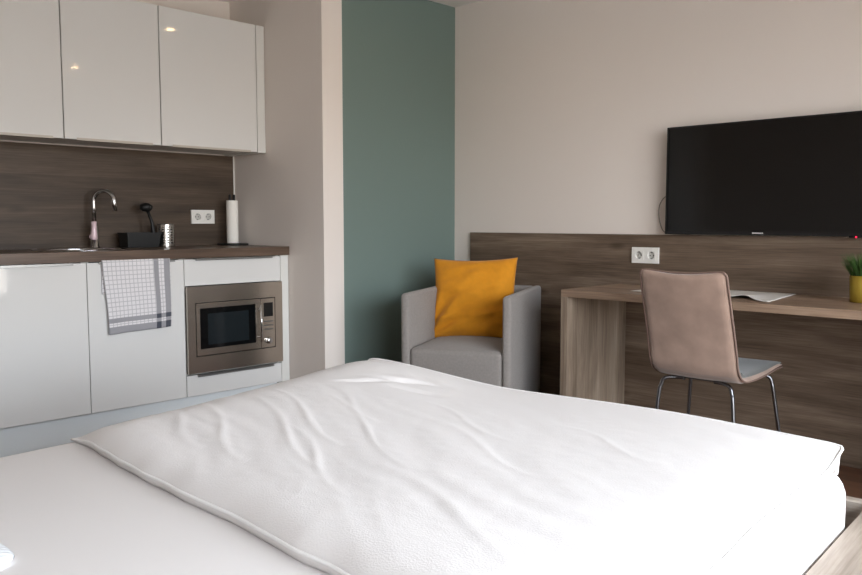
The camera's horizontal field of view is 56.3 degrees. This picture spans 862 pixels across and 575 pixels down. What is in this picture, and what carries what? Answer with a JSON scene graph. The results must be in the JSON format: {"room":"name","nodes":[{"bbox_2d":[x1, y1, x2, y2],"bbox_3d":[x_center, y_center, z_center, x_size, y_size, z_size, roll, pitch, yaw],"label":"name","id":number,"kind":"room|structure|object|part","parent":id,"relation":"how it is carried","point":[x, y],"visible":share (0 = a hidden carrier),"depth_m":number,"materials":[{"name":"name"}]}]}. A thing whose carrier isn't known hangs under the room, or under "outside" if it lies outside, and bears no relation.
{"room":"studio apartment","nodes":[
{"label":"studio apartment","id":0,"kind":"room"},
{"bbox_2d":[0,0,229,249],"bbox_3d":[-2.893,-0.404,3.385,0.182,2.376,4.597,5,7,44],"label":"wall","id":1,"kind":"structure","parent":0,"point":[216,8],"depth_m":4.69,"materials":[{"name":"beige paint"}]},
{"bbox_2d":[0,0,63,141],"bbox_3d":[-2.094,-1.062,3.745,0.377,0.720,0.598,5,7,44],"label":"upper cabinet","id":2,"kind":"object","parent":1,"relation":"attached to","point":[31,110],"visible":1,"depth_m":3.74,"materials":[{"name":"white laminate"}]},
{"bbox_3d":[-1.970,-0.699,3.651,0.028,0.012,0.488,5,7,44],"label":"handle","id":3,"kind":"part","parent":2,"relation":"part of","materials":[{"name":"beige"}]},
{"bbox_2d":[39,0,160,148],"bbox_3d":[-1.709,-1.094,4.135,0.377,0.720,0.496,5,7,44],"label":"upper cabinet","id":4,"kind":"object","parent":1,"relation":"attached to","point":[109,50],"visible":0.9,"depth_m":4.01,"materials":[{"name":"white laminate"}]},
{"bbox_3d":[-1.585,-0.731,4.041,0.028,0.012,0.386,5,7,44],"label":"handle","id":5,"kind":"part","parent":4,"relation":"part of","materials":[{"name":"beige"}]},
{"bbox_2d":[0,141,234,249],"bbox_3d":[-2.032,-0.465,4.112,0.021,0.536,2.346,5,7,44],"label":"backsplash","id":6,"kind":"structure","parent":1,"relation":"attached to","point":[47,191],"depth_m":4.36,"materials":[{"name":"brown wood"}]},
{"bbox_2d":[191,210,214,223],"bbox_3d":[-1.356,-0.420,4.787,0.012,0.081,0.151,5,7,44],"label":"wall socket","id":7,"kind":"object","parent":6,"relation":"attached to","point":[197,216],"visible":1,"depth_m":4.78,"materials":[{"name":"white plastic"}]},
{"bbox_3d":[-1.211,-0.533,4.942,0.021,0.536,0.006,5,7,44],"label":"edge trim","id":8,"kind":"part","parent":6,"relation":"part of","materials":[{"name":"white plastic"}]},
{"bbox_2d":[131,5,256,154],"bbox_3d":[-1.327,-1.126,4.521,0.377,0.720,0.587,5,7,44],"label":"upper cabinet","id":9,"kind":"object","parent":1,"relation":"attached to","point":[207,64],"visible":0.9,"depth_m":4.39,"materials":[{"name":"white laminate"}]},
{"bbox_3d":[-1.203,-0.763,4.427,0.028,0.012,0.477,5,7,44],"label":"handle","id":10,"kind":"part","parent":9,"relation":"part of","materials":[{"name":"beige"}]},
{"bbox_2d":[224,25,265,155],"bbox_3d":[-1.107,-1.146,4.754,0.363,0.718,0.053,5,7,44],"label":"end panel","id":11,"kind":"object","parent":1,"relation":"attached to","point":[259,30],"visible":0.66,"depth_m":4.63,"materials":[{"name":"white laminate"}]},
{"bbox_2d":[229,0,454,378],"bbox_3d":[-0.546,-0.547,5.126,1.077,2.376,1.186,5,7,44],"label":"wall partition","id":12,"kind":"structure","parent":0,"point":[355,175],"depth_m":4.57,"materials":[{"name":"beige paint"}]},
{"bbox_2d":[219,0,482,6],"bbox_3d":[-0.440,-1.518,1.705,5.900,0.120,5.783,5,7,44],"label":"ceiling","id":13,"kind":"structure","parent":0,"point":[453,3],"depth_m":4.83,"materials":[{"name":"white paint"}]},
{"bbox_2d":[455,0,861,260],"bbox_3d":[1.920,-0.408,3.431,4.823,2.376,0.150,5,7,44],"label":"wall","id":14,"kind":"structure","parent":0,"point":[565,109],"depth_m":4.25,"materials":[{"name":"beige paint"}]},
{"bbox_2d":[470,232,861,468],"bbox_3d":[1.574,0.262,3.705,3.723,0.994,0.021,5,7,44],"label":"wall panel","id":15,"kind":"object","parent":14,"relation":"attached to","point":[818,384],"visible":0.48,"depth_m":3.78,"materials":[{"name":"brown wood"}]},
{"bbox_2d":[632,247,658,263],"bbox_3d":[1.096,-0.165,4.120,0.151,0.081,0.012,5,7,44],"label":"wall socket","id":16,"kind":"object","parent":15,"relation":"attached to","point":[639,254],"visible":1,"depth_m":4.11,"materials":[{"name":"white plastic"}]},
{"bbox_2d":[665,111,861,237],"bbox_3d":[1.532,-0.494,3.646,0.985,0.526,0.076,5,7,44],"label":"television","id":17,"kind":"object","parent":14,"relation":"attached to","point":[796,175],"visible":1,"depth_m":3.62,"materials":[{"name":"black plastic"}]},
{"bbox_2d":[658,196,665,232],"bbox_3d":[1.183,-0.369,4.022,0.010,0.204,0.116,-4,6,-37],"label":"power cable","id":18,"kind":"object","parent":17,"relation":"attached to","point":[665,196],"visible":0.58,"depth_m":4.06,"materials":[{"name":"beige plastic"}]},
{"bbox_2d":[836,465,861,498],"bbox_3d":[-0.440,0.969,1.909,5.900,0.120,5.783,5,7,44],"label":"floor","id":19,"kind":"structure","parent":0,"point":[850,477],"depth_m":3.31,"materials":[{"name":"brown wood"}]},
{"bbox_2d":[0,262,90,428],"bbox_3d":[-2.017,0.244,3.777,0.568,0.721,0.600,5,7,44],"label":"base cabinet","id":20,"kind":"object","parent":19,"relation":"on","point":[45,369],"visible":0.93,"depth_m":3.65,"materials":[{"name":"white laminate"}]},
{"bbox_3d":[-1.815,-0.094,3.567,0.024,0.011,0.445,5,7,44],"label":"handle","id":21,"kind":"part","parent":20,"relation":"part of","materials":[{"name":"silver metal"}]},
{"bbox_2d":[0,245,288,264],"bbox_3d":[-1.826,-0.157,3.934,0.561,0.048,2.346,5,7,44],"label":"countertop","id":22,"kind":"structure","parent":20,"relation":"on","point":[18,256],"depth_m":3.97,"materials":[{"name":"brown wood"}]},
{"bbox_2d":[31,247,126,263],"bbox_3d":[-1.760,-0.118,4.051,0.450,0.155,0.450,5,7,44],"label":"sink","id":23,"kind":"object","parent":22,"relation":"in","point":[77,248],"visible":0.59,"depth_m":4.11,"materials":[{"name":"silver metal"}]},
{"bbox_3d":[-1.760,-0.114,4.051,0.378,0.146,0.378,5,7,44],"label":"bowl","id":24,"kind":"part","parent":23,"relation":"part of","materials":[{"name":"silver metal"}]},
{"bbox_2d":[89,189,116,246],"bbox_3d":[-1.731,-0.362,4.231,0.156,0.312,0.072,1,5,15],"label":"tap","id":25,"kind":"object","parent":22,"relation":"on","point":[94,228],"visible":0.95,"depth_m":4.23,"materials":[{"name":"silver metal"}]},
{"bbox_3d":[-1.773,-0.298,4.228,0.040,0.098,0.036,0,5,-5],"label":"lever","id":26,"kind":"part","parent":25,"relation":"part of","materials":[{"name":"pink"}]},
{"bbox_3d":[-1.720,-0.421,4.241,0.143,0.197,0.023,1,5,8],"label":"spout","id":27,"kind":"part","parent":25,"relation":"part of","materials":[{"name":"silver metal"}]},
{"bbox_2d":[117,232,161,247],"bbox_3d":[-1.587,-0.260,4.394,0.118,0.080,0.198,5,7,44],"label":"basket","id":28,"kind":"object","parent":22,"relation":"on","point":[126,239],"visible":0.99,"depth_m":4.35,"materials":[{"name":"black plastic"}]},
{"bbox_2d":[139,203,154,231],"bbox_3d":[-1.561,-0.350,4.430,0.068,0.228,0.081,5,7,44],"label":"dish brush","id":29,"kind":"object","parent":28,"relation":"in","point":[146,207],"visible":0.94,"depth_m":4.41,"materials":[{"name":"black plastic"}]},
{"bbox_3d":[-1.544,-0.334,4.439,0.048,0.194,0.022,-2,5,-20],"label":"handle","id":30,"kind":"part","parent":29,"relation":"part of","materials":[{"name":"black plastic"}]},
{"bbox_2d":[157,224,174,246],"bbox_3d":[-1.479,-0.291,4.494,0.096,0.126,0.096,5,7,44],"label":"holder","id":31,"kind":"object","parent":22,"relation":"on","point":[167,237],"visible":0.87,"depth_m":4.46,"materials":[{"name":"grey metal"}]},
{"bbox_2d":[217,194,247,245],"bbox_3d":[-1.182,-0.402,4.795,0.184,0.300,0.184,5,7,44],"label":"paper towel holder","id":32,"kind":"object","parent":22,"relation":"on","point":[229,195],"visible":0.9,"depth_m":4.76,"materials":[{"name":"black plastic"}]},
{"bbox_2d":[226,200,238,242],"bbox_3d":[-1.182,-0.391,4.795,0.068,0.252,0.068,5,7,44],"label":"paper towel roll","id":33,"kind":"object","parent":32,"relation":"on","point":[231,205],"visible":0.94,"depth_m":4.77,"materials":[{"name":"white paper"}]},
{"bbox_2d":[84,259,186,412],"bbox_3d":[-1.632,0.212,4.166,0.568,0.721,0.496,5,7,44],"label":"base cabinet","id":34,"kind":"object","parent":19,"relation":"on","point":[136,368],"visible":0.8,"depth_m":3.97,"materials":[{"name":"white laminate"}]},
{"bbox_2d":[101,258,171,334],"bbox_3d":[-1.435,0.040,3.946,0.021,0.357,0.349,5,7,44],"label":"tea towel","id":35,"kind":"object","parent":34,"relation":"hanging from","point":[137,291],"visible":1,"depth_m":3.94,"materials":[{"name":"white fabric"}]},
{"bbox_2d":[0,382,276,457],"bbox_3d":[-1.484,0.660,4.049,0.016,0.145,1.686,5,7,44],"label":"plinth","id":36,"kind":"object","parent":19,"relation":"on","point":[46,434],"visible":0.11,"depth_m":3.83,"materials":[{"name":"white"}]},
{"bbox_2d":[182,255,281,396],"bbox_3d":[-1.251,0.180,4.552,0.568,0.721,0.591,5,7,44],"label":"base cabinet","id":37,"kind":"object","parent":19,"relation":"on","point":[217,270],"visible":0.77,"depth_m":4.34,"materials":[{"name":"white laminate"}]},
{"bbox_3d":[-1.065,-0.092,4.346,0.019,0.137,0.587,5,7,44],"label":"drawer","id":38,"kind":"part","parent":37,"relation":"part of","materials":[{"name":"white paint"}]},
{"bbox_2d":[185,281,282,374],"bbox_3d":[-1.181,0.197,4.484,0.456,0.454,0.585,5,7,44],"label":"microwave","id":39,"kind":"object","parent":37,"relation":"in","point":[232,325],"visible":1,"depth_m":4.33,"materials":[{"name":"silver metal"}]},
{"bbox_3d":[-1.081,0.210,4.319,0.016,0.274,0.389,5,7,44],"label":"door","id":40,"kind":"part","parent":39,"relation":"part of","materials":[{"name":"black glass"}]},
{"bbox_3d":[-1.080,0.211,4.308,0.001,0.164,0.248,5,7,44],"label":"pane","id":41,"kind":"part","parent":39,"relation":"part of","materials":[{"name":"black glass"}]},
{"bbox_3d":[-0.938,0.196,4.431,0.036,0.204,0.011,5,7,44],"label":"handle","id":42,"kind":"part","parent":39,"relation":"part of","materials":[{"name":"silver metal"}]},
{"bbox_3d":[-0.912,0.196,4.491,0.016,0.274,0.091,5,7,44],"label":"control panel","id":43,"kind":"part","parent":39,"relation":"part of","materials":[{"name":"silver metal"}]},
{"bbox_3d":[-0.898,0.294,4.488,0.019,0.038,0.038,5,7,44],"label":"knob","id":44,"kind":"part","parent":39,"relation":"part of","materials":[{"name":"silver metal"}]},
{"bbox_3d":[-1.065,0.499,4.394,0.019,0.108,0.587,5,7,44],"label":"drawer","id":45,"kind":"part","parent":37,"relation":"part of","materials":[{"name":"white laminate"}]},
{"bbox_3d":[-1.058,-0.157,4.333,0.024,0.011,0.471,5,7,44],"label":"handle","id":46,"kind":"part","parent":37,"relation":"part of","materials":[{"name":"silver metal"}]},
{"bbox_3d":[-1.058,0.450,4.383,0.024,0.011,0.471,5,7,44],"label":"handle","id":47,"kind":"part","parent":37,"relation":"part of","materials":[{"name":"silver metal"}]},
{"bbox_2d":[277,255,289,382],"bbox_3d":[-1.029,0.235,4.792,0.555,0.872,0.052,5,7,44],"label":"end panel","id":48,"kind":"object","parent":19,"relation":"on","point":[283,258],"visible":0.24,"depth_m":4.59,"materials":[{"name":"white laminate"}]},
{"bbox_2d":[401,285,540,392],"bbox_3d":[0.236,0.358,4.326,0.568,0.701,0.742,2,5,19],"label":"armchair","id":49,"kind":"object","parent":19,"relation":"on","point":[512,361],"visible":0.39,"depth_m":4.05,"materials":[{"name":"grey fabric"}]},
{"bbox_3d":[-0.011,0.327,4.409,0.044,0.652,0.742,2,5,19],"label":"armrest","id":50,"kind":"part","parent":49,"relation":"part of","materials":[{"name":"grey fabric"}]},
{"bbox_3d":[0.222,0.462,4.294,0.486,0.391,0.648,2,5,19],"label":"seat","id":51,"kind":"part","parent":49,"relation":"part of","materials":[{"name":"grey fabric"}]},
{"bbox_2d":[434,257,517,337],"bbox_3d":[0.234,0.062,4.404,0.472,0.456,0.225,1,5,11],"label":"cushion","id":52,"kind":"object","parent":49,"relation":"on","point":[470,295],"visible":0.88,"depth_m":4.34,"materials":[{"name":"yellow fabric"}]},
{"bbox_3d":[0.484,0.341,4.239,0.044,0.652,0.742,2,5,19],"label":"armrest","id":53,"kind":"part","parent":49,"relation":"part of","materials":[{"name":"grey fabric"}]},
{"bbox_3d":[0.341,0.310,4.625,0.488,0.650,0.098,2,5,19],"label":"backrest","id":54,"kind":"part","parent":49,"relation":"part of","materials":[{"name":"grey fabric"}]},
{"bbox_2d":[639,268,781,431],"bbox_3d":[1.160,0.351,3.350,0.464,0.875,0.588,4,6,43],"label":"desk chair","id":55,"kind":"object","parent":19,"relation":"on","point":[689,321],"visible":0.97,"depth_m":3.17,"materials":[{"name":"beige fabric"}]},
{"bbox_3d":[0.985,0.573,3.371,0.143,0.421,0.027,2,5,21],"label":"leg","id":56,"kind":"part","parent":55,"relation":"part of","materials":[{"name":"grey metal"}]},
{"bbox_3d":[1.190,0.552,3.630,0.042,0.422,0.176,-1,5,-17],"label":"leg","id":57,"kind":"part","parent":55,"relation":"part of","materials":[{"name":"grey metal"}]},
{"bbox_3d":[1.219,0.367,3.415,0.180,0.010,0.310,4,6,43],"label":"under plate","id":58,"kind":"part","parent":55,"relation":"part of","materials":[{"name":"grey metal"}]},
{"bbox_3d":[1.171,0.587,3.195,0.027,0.421,0.143,-2,5,-24],"label":"leg","id":59,"kind":"part","parent":55,"relation":"part of","materials":[{"name":"grey metal"}]},
{"bbox_3d":[1.214,0.328,3.406,0.375,0.039,0.414,4,6,43],"label":"seat","id":60,"kind":"part","parent":55,"relation":"part of","materials":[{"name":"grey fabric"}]},
{"bbox_3d":[1.420,0.570,3.412,0.175,0.422,0.042,1,5,14],"label":"leg","id":61,"kind":"part","parent":55,"relation":"part of","materials":[{"name":"grey metal"}]},
{"bbox_2d":[560,283,861,403],"bbox_3d":[1.544,0.420,3.358,2.062,0.736,0.531,5,7,44],"label":"desk","id":62,"kind":"object","parent":19,"relation":"on","point":[593,318],"visible":0.73,"depth_m":3.93,"materials":[{"name":"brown wood"}]},
{"bbox_3d":[0.823,0.379,4.067,0.038,0.702,0.531,5,7,44],"label":"panel","id":63,"kind":"part","parent":62,"relation":"part of","materials":[{"name":"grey wood"}]},
{"bbox_2d":[632,290,794,301],"bbox_3d":[1.272,0.017,3.626,0.670,0.019,0.434,5,7,44],"label":"paper sheet","id":64,"kind":"object","parent":62,"relation":"on","point":[759,296],"visible":0.37,"depth_m":3.51,"materials":[{"name":"white paper"}]},
{"bbox_2d":[839,253,861,302],"bbox_3d":[1.739,-0.040,3.238,0.190,0.199,0.181,5,7,44],"label":"potted grass","id":65,"kind":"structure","parent":62,"relation":"on","point":[855,277],"depth_m":3.22,"materials":[{"name":"gold metal"}]},
{"bbox_2d":[805,496,861,574],"bbox_3d":[-0.199,0.453,1.653,1.816,0.949,2.220,4,6,40],"label":"frame","id":66,"kind":"object","parent":19,"relation":"on","point":[844,556],"visible":0.06,"depth_m":1.70,"materials":[{"name":"grey wood"}]},
{"bbox_2d":[0,442,845,574],"bbox_3d":[-0.277,0.557,1.662,1.621,0.258,2.000,4,6,40],"label":"mattress","id":67,"kind":"object","parent":66,"relation":"on","point":[66,509],"visible":0.25,"depth_m":1.50,"materials":[{"name":"white fabric"}]},
{"bbox_2d":[0,543,13,566],"bbox_3d":[-1.090,0.417,1.392,0.749,0.060,0.423,4,6,37],"label":"pillow","id":68,"kind":"object","parent":67,"relation":"on","point":[6,555],"visible":1,"depth_m":1.33,"materials":[{"name":"white fabric"}]},
{"bbox_2d":[70,358,843,574],"bbox_3d":[-0.022,0.356,1.910,1.639,0.098,1.276,5,7,44],"label":"duvet","id":69,"kind":"object","parent":67,"relation":"on","point":[372,466],"visible":1,"depth_m":1.64,"materials":[{"name":"white fabric"}]},
{"bbox_3d":[0.466,0.613,2.538,1.636,0.248,0.034,4,6,40],"label":"foot rail","id":70,"kind":"part","parent":66,"relation":"part of","materials":[{"name":"wood"}]},
{"bbox_2d":[849,275,861,302],"bbox_3d":[1.736,0.006,3.240,0.100,0.107,0.100,5,7,44],"label":"pot","id":71,"kind":"object","parent":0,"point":[855,281],"depth_m":3.22,"materials":[{"name":"yellow ceramic"}]}
]}

